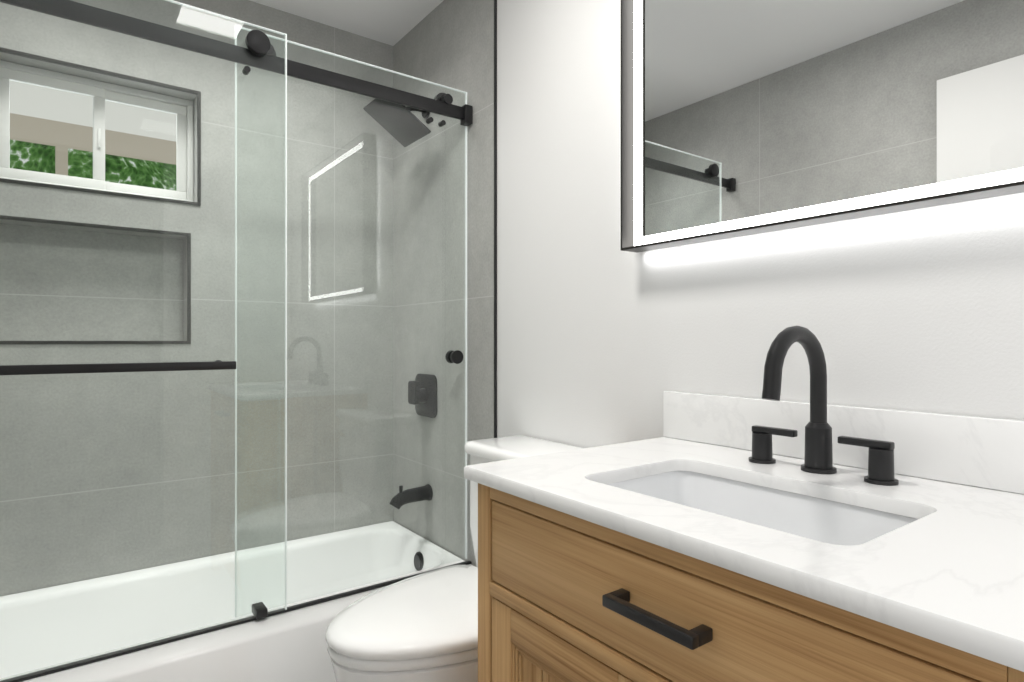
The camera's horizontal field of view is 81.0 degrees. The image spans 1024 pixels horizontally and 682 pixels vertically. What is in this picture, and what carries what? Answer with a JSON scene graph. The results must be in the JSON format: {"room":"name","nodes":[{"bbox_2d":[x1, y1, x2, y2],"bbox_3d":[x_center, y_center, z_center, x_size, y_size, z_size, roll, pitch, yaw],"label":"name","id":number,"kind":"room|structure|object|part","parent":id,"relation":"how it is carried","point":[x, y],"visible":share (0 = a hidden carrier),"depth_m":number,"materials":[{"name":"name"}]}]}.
{"room":"bathroom","nodes":[
{"label":"bathroom","id":0,"kind":"room"},
{"bbox_2d":[0,0,392,596],"bbox_3d":[-1.125,-0.050,2.041,1.520,2.300,0.120,0,0,-36],"label":"tiled wall","id":1,"kind":"structure","parent":0,"point":[310,33],"depth_m":2.04,"materials":[{"name":"grey tile"}]},
{"bbox_2d":[0,215,190,343],"bbox_3d":[-1.324,-0.175,1.823,0.619,0.369,0.011,0,0,-36],"label":"trim","id":2,"kind":"structure","parent":1,"relation":"attached to","point":[124,229],"depth_m":1.89,"materials":[{"name":"grey metal"}]},
{"bbox_2d":[0,60,193,201],"bbox_3d":[-1.329,-0.647,1.930,0.538,0.363,0.052,0,0,-36],"label":"window","id":3,"kind":"structure","parent":1,"relation":"in","point":[168,100],"depth_m":1.92,"materials":[{"name":"white plastic"}]},
{"bbox_2d":[0,47,200,205],"bbox_3d":[-1.276,-0.647,1.858,0.559,0.384,0.011,0,0,-36],"label":"window trim","id":4,"kind":"structure","parent":1,"relation":"in","point":[82,67],"depth_m":1.89,"materials":[{"name":"grey metal"}]},
{"bbox_2d":[250,0,443,45],"bbox_3d":[-0.331,-1.250,0.968,1.760,0.100,2.790,0,0,-36],"label":"ceiling","id":5,"kind":"structure","parent":0,"point":[391,22],"depth_m":2.20,"materials":[{"name":"white paint"}]},
{"bbox_2d":[393,0,493,566],"bbox_3d":[-0.254,-0.050,2.238,0.126,2.300,0.840,0,0,-36],"label":"tiled wall","id":6,"kind":"structure","parent":0,"point":[448,43],"depth_m":2.10,"materials":[{"name":"grey tile"}]},
{"bbox_2d":[363,98,430,146],"bbox_3d":[-0.397,-0.804,2.151,0.206,0.145,0.200,0,0,-36],"label":"shower head","id":7,"kind":"object","parent":6,"relation":"attached to","point":[396,126],"depth_m":2.14},
{"bbox_2d":[389,484,432,508],"bbox_3d":[-0.367,0.556,2.154,0.154,0.082,0.060,0,0,-36],"label":"tub spout","id":8,"kind":"object","parent":6,"relation":"attached to","point":[395,502],"depth_m":2.14,"materials":[{"name":"black metal"}]},
{"bbox_2d":[408,374,436,417],"bbox_3d":[-0.339,0.200,2.193,0.063,0.156,0.156,0,0,-36],"label":"shower valve","id":9,"kind":"object","parent":6,"relation":"attached to","point":[426,383],"depth_m":2.17,"materials":[{"name":"black metal"}]},
{"bbox_2d":[494,0,496,437],"bbox_3d":[-0.051,-0.050,1.862,0.008,2.300,0.007,0,0,-36],"label":"trim","id":10,"kind":"structure","parent":6,"relation":"attached to","point":[495,218],"depth_m":1.86,"materials":[{"name":"black metal"}]},
{"bbox_2d":[497,0,1023,447],"bbox_3d":[0.578,-0.050,1.118,0.120,2.300,1.950,0,0,-36],"label":"wall","id":11,"kind":"structure","parent":0,"point":[603,339],"depth_m":1.33,"materials":[{"name":"white paint"}]},
{"bbox_2d":[621,0,1023,252],"bbox_3d":[0.521,-0.545,1.040,0.063,0.680,0.840,0,0,-36],"label":"led mirror","id":12,"kind":"object","parent":11,"relation":"attached to","point":[739,118],"visible":1,"depth_m":1.05,"materials":[{"name":"grey mirror"}]},
{"bbox_3d":[-0.331,1.150,0.968,1.760,0.100,2.790,0,0,-37],"label":"floor","id":13,"kind":"structure","parent":0,"visible":0},
{"bbox_2d":[0,521,472,681],"bbox_3d":[-0.889,0.915,1.718,1.512,0.370,0.679,0,0,-36],"label":"bathtub","id":14,"kind":"object","parent":13,"relation":"on","point":[289,646],"visible":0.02,"depth_m":1.78,"materials":[{"name":"white ceramic"}]},
{"bbox_2d":[0,0,465,680],"bbox_3d":[-0.699,-0.051,1.556,1.388,1.538,0.040,0,0,-36],"label":"shower door","id":15,"kind":"structure","parent":14,"relation":"attached to","point":[258,128],"depth_m":1.52,"materials":[{"name":"clear glass"}]},
{"bbox_2d":[165,0,291,616],"bbox_3d":[-0.926,-0.051,1.369,0.801,1.538,0.009,0,0,-37],"label":"shower door glass edge","id":16,"kind":"object","parent":15,"relation":"attached to","point":[260,27],"depth_m":1.56,"materials":[{"name":"clear glass"}]},
{"bbox_2d":[292,41,466,558],"bbox_3d":[-0.435,-0.051,1.772,0.709,1.538,0.009,0,0,-37],"label":"shower door glass edge","id":17,"kind":"object","parent":15,"relation":"attached to","point":[298,44],"depth_m":1.98,"materials":[{"name":"clear glass"}]},
{"bbox_2d":[0,0,472,681],"bbox_3d":[-0.736,-0.036,1.510,1.512,1.530,0.108,0,0,-36],"label":"shower door frame","id":18,"kind":"structure","parent":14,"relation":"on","point":[258,44],"depth_m":1.50,"materials":[{"name":"black metal"}]},
{"bbox_2d":[326,435,583,681],"bbox_3d":[-0.114,0.686,1.406,0.642,0.828,0.404,0,0,-36],"label":"toilet","id":19,"kind":"object","parent":13,"relation":"on","point":[423,627],"visible":0.48,"depth_m":1.25,"materials":[{"name":"white ceramic"}]},
{"bbox_3d":[-0.186,0.607,1.353,0.462,0.035,0.384,0,0,-36],"label":"lid","id":20,"kind":"part","parent":19,"relation":"part of","materials":[{"name":"white ceramic"}]},
{"bbox_3d":[0.061,0.287,1.535,0.208,0.030,0.404,0,0,-36],"label":"tank lid","id":21,"kind":"part","parent":19,"relation":"part of","materials":[{"name":"white ceramic"}]},
{"bbox_2d":[464,326,1023,681],"bbox_3d":[0.356,0.538,0.854,0.547,1.124,0.771,0,0,-36],"label":"bathroom vanity","id":22,"kind":"object","parent":13,"relation":"on","point":[770,536],"visible":1,"depth_m":0.80,"materials":[{"name":"white stone"}]},
{"bbox_3d":[0.163,0.315,0.686,0.036,0.014,0.132,0,0,-36],"label":"pull handle","id":23,"kind":"part","parent":22,"relation":"part of","materials":[{"name":"black metal"}]},
{"bbox_2d":[748,326,898,485],"bbox_3d":[0.444,0.093,0.932,0.179,0.234,0.234,0,0,-36],"label":"faucet","id":24,"kind":"object","parent":22,"relation":"on","point":[817,469],"depth_m":0.95,"materials":[{"name":"black metal"}]},
{"label":"outside","id":25,"kind":"structure","parent":0,"visible":0},
{"bbox_3d":[-3.700,1.170,5.118,16.000,0.100,7.870,0,0,-37],"label":"ground","id":26,"kind":"structure","parent":25,"visible":0},
{"bbox_2d":[10,139,175,190],"bbox_3d":[-5.151,-1.400,7.079,16.000,5.000,1.570,0,0,-36],"label":"foliage","id":27,"kind":"object","parent":26,"relation":"on","point":[84,155],"depth_m":6.79,"materials":[{"name":"green plant"}]},
{"bbox_2d":[10,81,176,175],"bbox_3d":[-2.008,-0.140,2.831,6.000,2.480,2.160,0,0,-36],"label":"patio cover","id":28,"kind":"object","parent":26,"relation":"on","point":[72,118],"depth_m":3.53,"materials":[{"name":"white"}]}
]}

